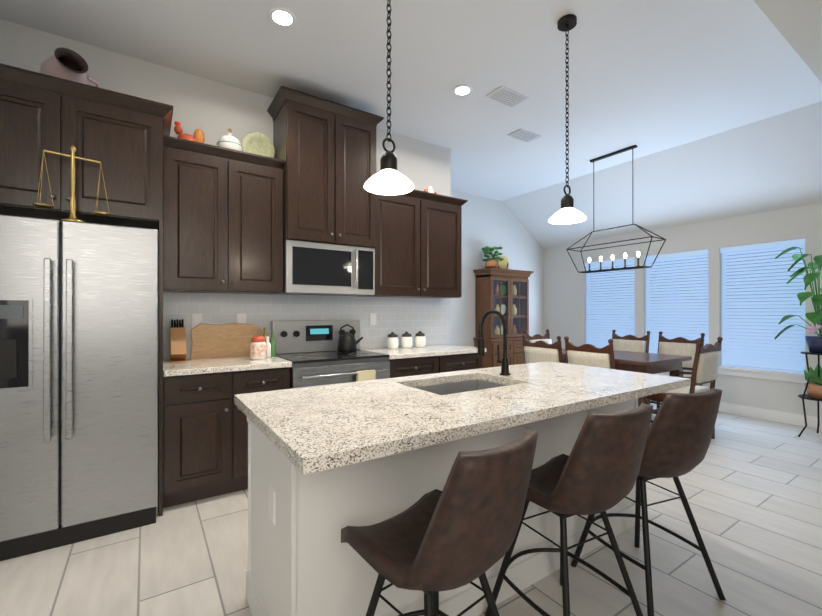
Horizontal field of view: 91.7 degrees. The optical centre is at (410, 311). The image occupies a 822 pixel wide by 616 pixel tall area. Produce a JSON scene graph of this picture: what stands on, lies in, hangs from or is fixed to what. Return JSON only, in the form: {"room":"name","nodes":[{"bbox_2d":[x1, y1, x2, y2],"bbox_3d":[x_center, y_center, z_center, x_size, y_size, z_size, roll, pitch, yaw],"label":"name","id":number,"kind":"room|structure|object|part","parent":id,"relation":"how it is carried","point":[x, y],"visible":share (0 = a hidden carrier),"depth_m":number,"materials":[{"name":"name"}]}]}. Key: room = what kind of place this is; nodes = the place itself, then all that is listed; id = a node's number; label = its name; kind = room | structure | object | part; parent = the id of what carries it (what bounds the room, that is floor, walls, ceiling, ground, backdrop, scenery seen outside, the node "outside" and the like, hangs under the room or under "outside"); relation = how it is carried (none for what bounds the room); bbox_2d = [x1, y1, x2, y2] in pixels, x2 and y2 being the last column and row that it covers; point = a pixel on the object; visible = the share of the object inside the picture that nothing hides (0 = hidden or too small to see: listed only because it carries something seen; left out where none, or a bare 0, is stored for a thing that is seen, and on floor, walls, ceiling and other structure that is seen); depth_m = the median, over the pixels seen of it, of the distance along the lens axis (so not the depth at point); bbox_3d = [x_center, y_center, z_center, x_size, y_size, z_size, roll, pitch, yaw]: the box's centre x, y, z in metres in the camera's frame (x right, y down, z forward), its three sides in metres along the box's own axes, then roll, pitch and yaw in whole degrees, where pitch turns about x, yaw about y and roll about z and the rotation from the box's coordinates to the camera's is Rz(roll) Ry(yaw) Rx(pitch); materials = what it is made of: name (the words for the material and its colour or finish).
{"room":"kitchen","nodes":[
{"label":"kitchen","id":0,"kind":"room"},
{"bbox_2d":[0,19,450,348],"bbox_3d":[-1.599,-0.299,4.119,4.050,3.200,1.360,0,0,-34],"label":"wall","id":1,"kind":"structure","parent":0,"point":[214,111],"depth_m":3.20,"materials":[{"name":"white paint"}]},
{"bbox_2d":[0,75,167,230],"bbox_3d":[-2.185,-0.924,2.553,1.000,0.685,0.598,0,0,-34],"label":"upper cabinet","id":2,"kind":"object","parent":1,"relation":"attached to","point":[130,143],"depth_m":2.36,"materials":[{"name":"brown wood"}]},
{"bbox_2d":[40,47,99,86],"bbox_3d":[-2.158,-1.484,2.523,0.298,0.246,0.318,0,0,-34],"label":"pitcher","id":3,"kind":"object","parent":2,"relation":"on","point":[66,63],"visible":0.67,"depth_m":2.45,"materials":[{"name":"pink ceramic"}]},
{"bbox_2d":[163,143,283,293],"bbox_3d":[-1.487,-0.661,3.179,0.842,1.020,0.328,0,0,-34],"label":"upper cabinet","id":4,"kind":"object","parent":1,"relation":"attached to","point":[232,219],"depth_m":3.02,"materials":[{"name":"brown wood"}]},
{"bbox_2d":[174,121,204,142],"bbox_3d":[-1.698,-1.334,3.059,0.210,0.203,0.080,0,0,-34],"label":"rooster","id":5,"kind":"object","parent":4,"relation":"on","point":[198,136],"visible":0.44,"depth_m":3.03,"materials":[{"name":"orange ceramic"}]},
{"bbox_2d":[217,128,242,150],"bbox_3d":[-1.460,-1.353,3.217,0.196,0.241,0.196,0,0,-34],"label":"tureen","id":6,"kind":"object","parent":4,"relation":"on","point":[229,141],"visible":0.62,"depth_m":3.15,"materials":[{"name":"white ceramic"}]},
{"bbox_2d":[242,132,274,157],"bbox_3d":[-1.296,-1.369,3.386,0.271,0.272,0.100,0,0,-34],"label":"decorative plate","id":7,"kind":"object","parent":4,"relation":"on","point":[258,143],"visible":0.69,"depth_m":3.38,"materials":[{"name":"green"}]},
{"bbox_2d":[163,292,450,359],"bbox_3d":[-0.742,0.116,3.866,2.898,0.528,0.008,0,0,-34],"label":"backsplash","id":8,"kind":"structure","parent":1,"relation":"attached to","point":[430,318],"depth_m":3.78,"materials":[{"name":"tile"}]},
{"bbox_2d":[192,314,201,328],"bbox_3d":[-1.720,0.080,3.208,0.072,0.120,0.005,0,0,-34],"label":"electrical outlet plate","id":9,"kind":"object","parent":8,"relation":"attached to","point":[197,319],"depth_m":3.20,"materials":[{"name":"white plastic"}]},
{"bbox_2d":[237,314,245,323],"bbox_3d":[-1.441,0.080,3.394,0.072,0.120,0.005,0,0,-34],"label":"electrical outlet plate","id":10,"kind":"object","parent":8,"relation":"attached to","point":[241,318],"depth_m":3.39,"materials":[{"name":"white plastic"}]},
{"bbox_2d":[370,313,375,324],"bbox_3d":[-0.388,0.081,4.094,0.072,0.120,0.005,0,0,-34],"label":"electrical outlet plate","id":11,"kind":"object","parent":8,"relation":"attached to","point":[372,315],"depth_m":4.09,"materials":[{"name":"white plastic"}]},
{"bbox_2d":[272,95,379,250],"bbox_3d":[-0.769,-1.150,3.603,0.820,1.130,0.418,0,0,-34],"label":"upper cabinet","id":12,"kind":"object","parent":1,"relation":"attached to","point":[327,155],"depth_m":3.40,"materials":[{"name":"brown wood"}]},
{"bbox_2d":[280,240,374,295],"bbox_3d":[-0.767,-0.367,3.599,0.814,0.430,0.422,0,0,-34],"label":"microwave","id":13,"kind":"object","parent":12,"relation":"attached to","point":[312,268],"visible":0.94,"depth_m":3.43,"materials":[{"name":"silver metal"}]},
{"bbox_2d":[360,193,463,297],"bbox_3d":[0.006,-0.649,4.172,1.098,1.000,0.328,0,0,-34],"label":"upper cabinet","id":14,"kind":"object","parent":1,"relation":"attached to","point":[419,255],"depth_m":4.03,"materials":[{"name":"brown wood"}]},
{"bbox_2d":[424,186,436,193],"bbox_3d":[0.208,-1.286,4.326,0.165,0.150,0.120,0,0,-34],"label":"figurine","id":15,"kind":"object","parent":14,"relation":"on","point":[430,189],"visible":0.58,"depth_m":4.29,"materials":[{"name":"white ceramic"}]},
{"bbox_2d":[0,400,821,615],"bbox_3d":[0.476,1.347,1.438,10.700,0.100,8.500,0,0,-34],"label":"floor","id":16,"kind":"structure","parent":0,"point":[752,487],"depth_m":2.09,"materials":[{"name":"tile"}]},
{"bbox_2d":[0,214,162,560],"bbox_3d":[-2.103,0.359,2.482,0.938,1.878,0.803,0,0,-34],"label":"fridge","id":17,"kind":"object","parent":16,"relation":"on","point":[78,381],"depth_m":2.23,"materials":[{"name":"silver metal"}]},
{"bbox_2d":[32,145,109,221],"bbox_3d":[-1.927,-0.729,2.275,0.342,0.450,0.120,0,0,-34],"label":"scale","id":18,"kind":"object","parent":17,"relation":"on","point":[72,204],"visible":0.94,"depth_m":2.27,"materials":[{"name":"gold metal"}]},
{"bbox_3d":[-1.765,0.360,2.800,0.021,1.878,0.648,0,0,-34],"label":"fridge panel","id":19,"kind":"part","parent":17,"relation":"part of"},
{"bbox_2d":[163,356,291,507],"bbox_3d":[-1.411,0.839,3.033,0.821,0.920,0.651,0,0,-34],"label":"base cabinet","id":20,"kind":"object","parent":16,"relation":"on","point":[205,439],"visible":0.79,"depth_m":2.72,"materials":[{"name":"brown wood"}]},
{"bbox_2d":[169,319,187,363],"bbox_3d":[-1.768,0.219,3.026,0.110,0.316,0.307,0,0,-34],"label":"knife block","id":21,"kind":"object","parent":20,"relation":"on","point":[177,334],"visible":0.92,"depth_m":3.00,"materials":[{"name":"brown wood"}]},
{"bbox_2d":[190,323,262,358],"bbox_3d":[-1.514,0.238,3.304,0.550,0.286,0.064,0,0,-34],"label":"cutting board","id":22,"kind":"object","parent":20,"relation":"on","point":[221,340],"visible":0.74,"depth_m":3.27,"materials":[{"name":"brown wood"}]},
{"bbox_2d":[250,336,266,359],"bbox_3d":[-1.211,0.286,3.164,0.124,0.182,0.124,0,0,-34],"label":"floral canister","id":23,"kind":"object","parent":20,"relation":"on","point":[258,347],"visible":1,"depth_m":3.12,"materials":[{"name":"white ceramic"}]},
{"bbox_2d":[263,327,275,357],"bbox_3d":[-1.190,0.258,3.345,0.115,0.240,0.177,0,0,-34],"label":"bottles","id":24,"kind":"object","parent":20,"relation":"on","point":[271,347],"visible":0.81,"depth_m":3.33,"materials":[{"name":"green glass"}]},
{"bbox_2d":[271,320,389,388],"bbox_3d":[-0.695,0.693,3.461,0.838,1.215,0.729,0,0,-34],"label":"range","id":25,"kind":"object","parent":16,"relation":"on","point":[307,349],"visible":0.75,"depth_m":3.42,"materials":[{"name":"silver metal"}]},
{"bbox_2d":[337,324,362,352],"bbox_3d":[-0.567,0.244,3.688,0.238,0.257,0.184,0,0,-34],"label":"kettle","id":26,"kind":"object","parent":25,"relation":"on","point":[347,342],"visible":1,"depth_m":3.62,"materials":[{"name":"black metal"}]},
{"bbox_2d":[360,344,485,377],"bbox_3d":[0.118,0.841,4.049,1.156,0.920,0.651,0,0,-34],"label":"base cabinet","id":27,"kind":"object","parent":16,"relation":"on","point":[426,359],"visible":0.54,"depth_m":3.81,"materials":[{"name":"brown wood"}]},
{"bbox_2d":[387,332,401,348],"bbox_3d":[-0.186,0.294,4.061,0.124,0.170,0.121,0,0,-34],"label":"canister","id":28,"kind":"object","parent":27,"relation":"on","point":[392,340],"depth_m":4.02,"materials":[{"name":"white ceramic"}]},
{"bbox_2d":[402,331,415,347],"bbox_3d":[-0.045,0.294,4.155,0.124,0.170,0.121,0,0,-34],"label":"canister","id":29,"kind":"object","parent":27,"relation":"on","point":[406,340],"depth_m":4.11,"materials":[{"name":"white ceramic"}]},
{"bbox_2d":[416,331,425,346],"bbox_3d":[0.097,0.294,4.249,0.124,0.170,0.121,0,0,-34],"label":"canister","id":30,"kind":"object","parent":27,"relation":"on","point":[420,337],"depth_m":4.20,"materials":[{"name":"white ceramic"}]},
{"bbox_2d":[341,429,537,615],"bbox_3d":[0.086,0.818,1.202,0.481,0.963,0.548,0,0,-42],"label":"stool","id":31,"kind":"object","parent":16,"relation":"on","point":[460,529],"visible":1,"depth_m":1.00,"materials":[{"name":"leather"}]},
{"bbox_2d":[246,397,639,615],"bbox_3d":[0.326,0.858,2.125,2.158,0.880,0.678,0,0,-34],"label":"kitchen island","id":32,"kind":"object","parent":16,"relation":"on","point":[299,564],"depth_m":1.50,"materials":[{"name":"white paint"}]},
{"bbox_2d":[234,361,601,432],"bbox_3d":[0.268,0.398,2.195,2.210,0.040,0.530,0,0,-34],"label":"island countertop","id":33,"kind":"structure","parent":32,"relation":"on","point":[266,405],"depth_m":1.85,"materials":[{"name":"beige stone"}]},
{"bbox_2d":[477,310,510,375],"bbox_3d":[0.465,0.184,2.336,0.261,0.386,0.119,0,0,-34],"label":"faucet","id":34,"kind":"object","parent":33,"relation":"on","point":[504,362],"visible":1,"depth_m":2.35,"materials":[{"name":"brown metal"}]},
{"bbox_2d":[262,369,689,476],"bbox_3d":[0.531,0.397,1.800,2.210,0.040,0.420,0,0,-34],"label":"island countertop","id":35,"kind":"structure","parent":32,"relation":"on","point":[335,438],"depth_m":1.44,"materials":[{"name":"beige stone"}]},
{"bbox_2d":[414,377,509,392],"bbox_3d":[0.275,0.512,2.121,0.624,0.212,0.424,0,0,-34],"label":"sink","id":36,"kind":"object","parent":35,"relation":"in","point":[463,383],"depth_m":2.35,"materials":[{"name":"silver metal"}]},
{"bbox_2d":[473,268,533,367],"bbox_3d":[1.536,0.318,6.573,1.000,1.975,0.407,0,0,-34],"label":"hutch","id":37,"kind":"object","parent":16,"relation":"on","point":[504,293],"visible":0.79,"depth_m":6.44,"materials":[{"name":"brown wood"}]},
{"bbox_2d":[482,246,503,267],"bbox_3d":[1.306,-0.867,6.479,0.426,0.391,0.328,0,0,-34],"label":"potted plant","id":38,"kind":"object","parent":37,"relation":"on","point":[491,263],"visible":0.98,"depth_m":6.40,"materials":[{"name":"green plant"}]},
{"bbox_2d":[497,256,507,268],"bbox_3d":[1.541,-0.805,6.739,0.262,0.265,0.122,0,0,-34],"label":"vase","id":39,"kind":"object","parent":37,"relation":"on","point":[502,264],"visible":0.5,"depth_m":6.72,"materials":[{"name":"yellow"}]},
{"bbox_2d":[524,329,551,343],"bbox_3d":[1.908,0.782,5.425,0.520,1.044,0.530,0,0,-34],"label":"dining chair","id":40,"kind":"object","parent":16,"relation":"on","point":[538,337],"visible":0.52,"depth_m":5.60,"materials":[{"name":"brown wood"}]},
{"bbox_2d":[522,334,562,363],"bbox_3d":[1.625,0.780,4.520,0.530,1.044,0.518,0,0,-34],"label":"dining chair","id":41,"kind":"object","parent":16,"relation":"on","point":[540,351],"visible":0.33,"depth_m":4.36,"materials":[{"name":"beige fabric"}]},
{"bbox_2d":[485,403,652,615],"bbox_3d":[0.630,0.819,1.581,0.481,0.963,0.548,0,0,-28],"label":"stool","id":42,"kind":"object","parent":16,"relation":"on","point":[596,470],"visible":0.96,"depth_m":1.38,"materials":[{"name":"leather"}]},
{"bbox_2d":[564,336,639,406],"bbox_3d":[1.935,0.779,4.054,0.530,1.044,0.518,0,0,-34],"label":"dining chair","id":43,"kind":"object","parent":16,"relation":"on","point":[591,355],"visible":0.4,"depth_m":3.89,"materials":[{"name":"beige fabric"}]},
{"bbox_2d":[562,349,691,413],"bbox_3d":[2.355,0.902,4.753,0.940,0.800,1.380,0,0,-34],"label":"dining table","id":44,"kind":"object","parent":16,"relation":"on","point":[648,363],"visible":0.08,"depth_m":4.24,"materials":[{"name":"brown wood"}]},
{"bbox_2d":[612,330,650,352],"bbox_3d":[2.830,0.781,5.370,0.530,1.044,0.518,0,0,-34],"label":"dining chair","id":45,"kind":"object","parent":16,"relation":"on","point":[632,343],"visible":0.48,"depth_m":5.42,"materials":[{"name":"beige fabric"}]},
{"bbox_2d":[571,388,725,615],"bbox_3d":[1.124,0.819,1.898,0.481,0.963,0.548,0,0,-22],"label":"stool","id":46,"kind":"object","parent":16,"relation":"on","point":[679,436],"visible":0.79,"depth_m":1.69,"materials":[{"name":"leather"}]},
{"bbox_2d":[650,331,704,408],"bbox_3d":[3.174,0.781,4.853,0.530,1.044,0.518,0,0,-34],"label":"dining chair","id":47,"kind":"object","parent":16,"relation":"on","point":[681,346],"visible":0.33,"depth_m":4.92,"materials":[{"name":"beige fabric"}]},
{"bbox_2d":[646,337,722,438],"bbox_3d":[2.791,0.779,4.098,0.520,1.044,0.530,0,0,-34],"label":"dining chair","id":48,"kind":"object","parent":16,"relation":"on","point":[706,364],"visible":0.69,"depth_m":3.90,"materials":[{"name":"beige fabric"}]},
{"bbox_2d":[774,247,821,436],"bbox_3d":[4.184,0.318,4.136,0.710,1.974,0.613,0,0,-34],"label":"plant stand","id":49,"kind":"object","parent":16,"relation":"on","point":[813,389],"visible":1,"depth_m":4.10,"materials":[{"name":"black metal"}]},
{"bbox_2d":[0,0,821,247],"bbox_3d":[0.418,-1.541,1.404,10.560,0.925,8.500,0,0,-34],"label":"ceiling","id":50,"kind":"structure","parent":0,"point":[711,109],"depth_m":3.30,"materials":[{"name":"paint"}]},
{"bbox_2d":[268,7,295,26],"bbox_3d":[-0.831,-1.897,2.579,0.169,0.007,0.169,0,0,-40],"label":"recessed light","id":51,"kind":"object","parent":50,"relation":"in","point":[281,17],"depth_m":2.57,"materials":[{"name":"white"}]},
{"bbox_2d":[364,0,413,194],"bbox_3d":[-0.103,-1.238,1.861,0.236,1.328,0.236,0,0,-34],"label":"pendant light","id":52,"kind":"object","parent":50,"relation":"hanging from","point":[388,179],"visible":1,"depth_m":1.85,"materials":[{"name":"white glass"}]},
{"bbox_2d":[453,85,472,95],"bbox_3d":[0.443,-1.896,3.426,0.169,0.007,0.169,0,0,-43],"label":"recessed light","id":53,"kind":"object","parent":50,"relation":"in","point":[460,90],"depth_m":3.42,"materials":[{"name":"white"}]},
{"bbox_2d":[486,86,528,107],"bbox_3d":[0.853,-1.891,3.531,0.340,0.015,0.190,0,0,-34],"label":"ceiling vent","id":54,"kind":"object","parent":50,"relation":"in","point":[506,96],"depth_m":3.52,"materials":[{"name":"white metal"}]},
{"bbox_2d":[508,129,540,142],"bbox_3d":[1.225,-1.890,4.308,0.320,0.015,0.180,0,0,-34],"label":"ceiling vent","id":55,"kind":"object","parent":50,"relation":"in","point":[523,135],"depth_m":4.29,"materials":[{"name":"white metal"}]},
{"bbox_2d":[548,14,586,223],"bbox_3d":[1.021,-1.246,2.609,0.236,1.308,0.236,0,0,-34],"label":"pendant light","id":56,"kind":"object","parent":50,"relation":"hanging from","point":[567,213],"visible":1,"depth_m":2.60,"materials":[{"name":"black metal"}]},
{"bbox_2d":[566,145,665,272],"bbox_3d":[2.419,-1.194,4.787,0.312,1.405,1.052,0,0,-34],"label":"chandelier","id":57,"kind":"object","parent":50,"relation":"hanging from","point":[638,226],"visible":1,"depth_m":4.72,"materials":[{"name":"black metal"}]},
{"bbox_2d":[451,190,543,346],"bbox_3d":[1.159,-0.294,6.680,3.380,3.200,0.150,0,0,-34],"label":"wall","id":58,"kind":"structure","parent":0,"point":[489,222],"depth_m":6.68,"materials":[{"name":"white paint"}]},
{"bbox_2d":[544,203,821,417],"bbox_3d":[4.763,-0.299,4.177,0.150,3.200,8.010,0,0,-34],"label":"wall","id":59,"kind":"structure","parent":0,"point":[565,299],"depth_m":5.24,"materials":[{"name":"white paint"}]},
{"bbox_2d":[587,265,634,339],"bbox_3d":[3.202,-0.005,6.447,0.155,1.640,0.920,0,0,-34],"label":"window","id":60,"kind":"structure","parent":59,"relation":"in","point":[603,314],"depth_m":6.78,"materials":[{"name":"white"}]},
{"bbox_2d":[585,257,634,347],"bbox_3d":[3.209,-0.054,6.452,0.058,1.537,0.828,0,0,-34],"label":"window blind","id":61,"kind":"object","parent":60,"relation":"attached to","point":[595,305],"visible":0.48,"depth_m":6.46,"materials":[{"name":"blue"}]},
{"bbox_2d":[646,257,708,370],"bbox_3d":[3.737,-0.006,5.644,0.155,1.640,0.910,0,0,-34],"label":"window","id":62,"kind":"structure","parent":59,"relation":"in","point":[657,291],"depth_m":5.83,"materials":[{"name":"white"}]},
{"bbox_2d":[644,249,708,353],"bbox_3d":[3.744,-0.056,5.648,0.058,1.537,0.818,0,0,-34],"label":"window blind","id":63,"kind":"object","parent":62,"relation":"attached to","point":[673,311],"visible":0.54,"depth_m":5.63,"materials":[{"name":"blue"}]},
{"bbox_2d":[718,248,806,382],"bbox_3d":[4.257,-0.008,4.861,0.155,1.640,0.890,0,0,-34],"label":"window","id":64,"kind":"structure","parent":59,"relation":"in","point":[779,376],"depth_m":4.82,"materials":[{"name":"white"}]},
{"bbox_2d":[720,238,804,373],"bbox_3d":[4.264,-0.057,4.865,0.058,1.537,0.798,0,0,-34],"label":"window blind","id":65,"kind":"object","parent":64,"relation":"attached to","point":[793,361],"visible":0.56,"depth_m":4.85,"materials":[{"name":"blue"}]},
{"bbox_2d":[718,402,821,429],"bbox_3d":[4.694,1.236,4.128,0.016,0.130,8.009,0,0,-34],"label":"baseboard","id":66,"kind":"structure","parent":59,"relation":"attached to","point":[771,415],"depth_m":4.74,"materials":[{"name":"white"}]},
{"bbox_2d":[754,0,821,82],"bbox_3d":[1.561,-1.781,-0.496,10.360,0.249,4.070,0,0,-34],"label":"ceiling","id":67,"kind":"structure","parent":0,"point":[797,24],"depth_m":2.30,"materials":[{"name":"beige paint"}]},
{"label":"outside","id":68,"kind":"structure","parent":0,"visible":0},
{"bbox_2d":[590,248,802,371],"bbox_3d":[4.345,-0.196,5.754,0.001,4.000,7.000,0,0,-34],"label":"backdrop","id":69,"kind":"structure","parent":68,"point":[707,289],"depth_m":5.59,"materials":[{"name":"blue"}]}
]}

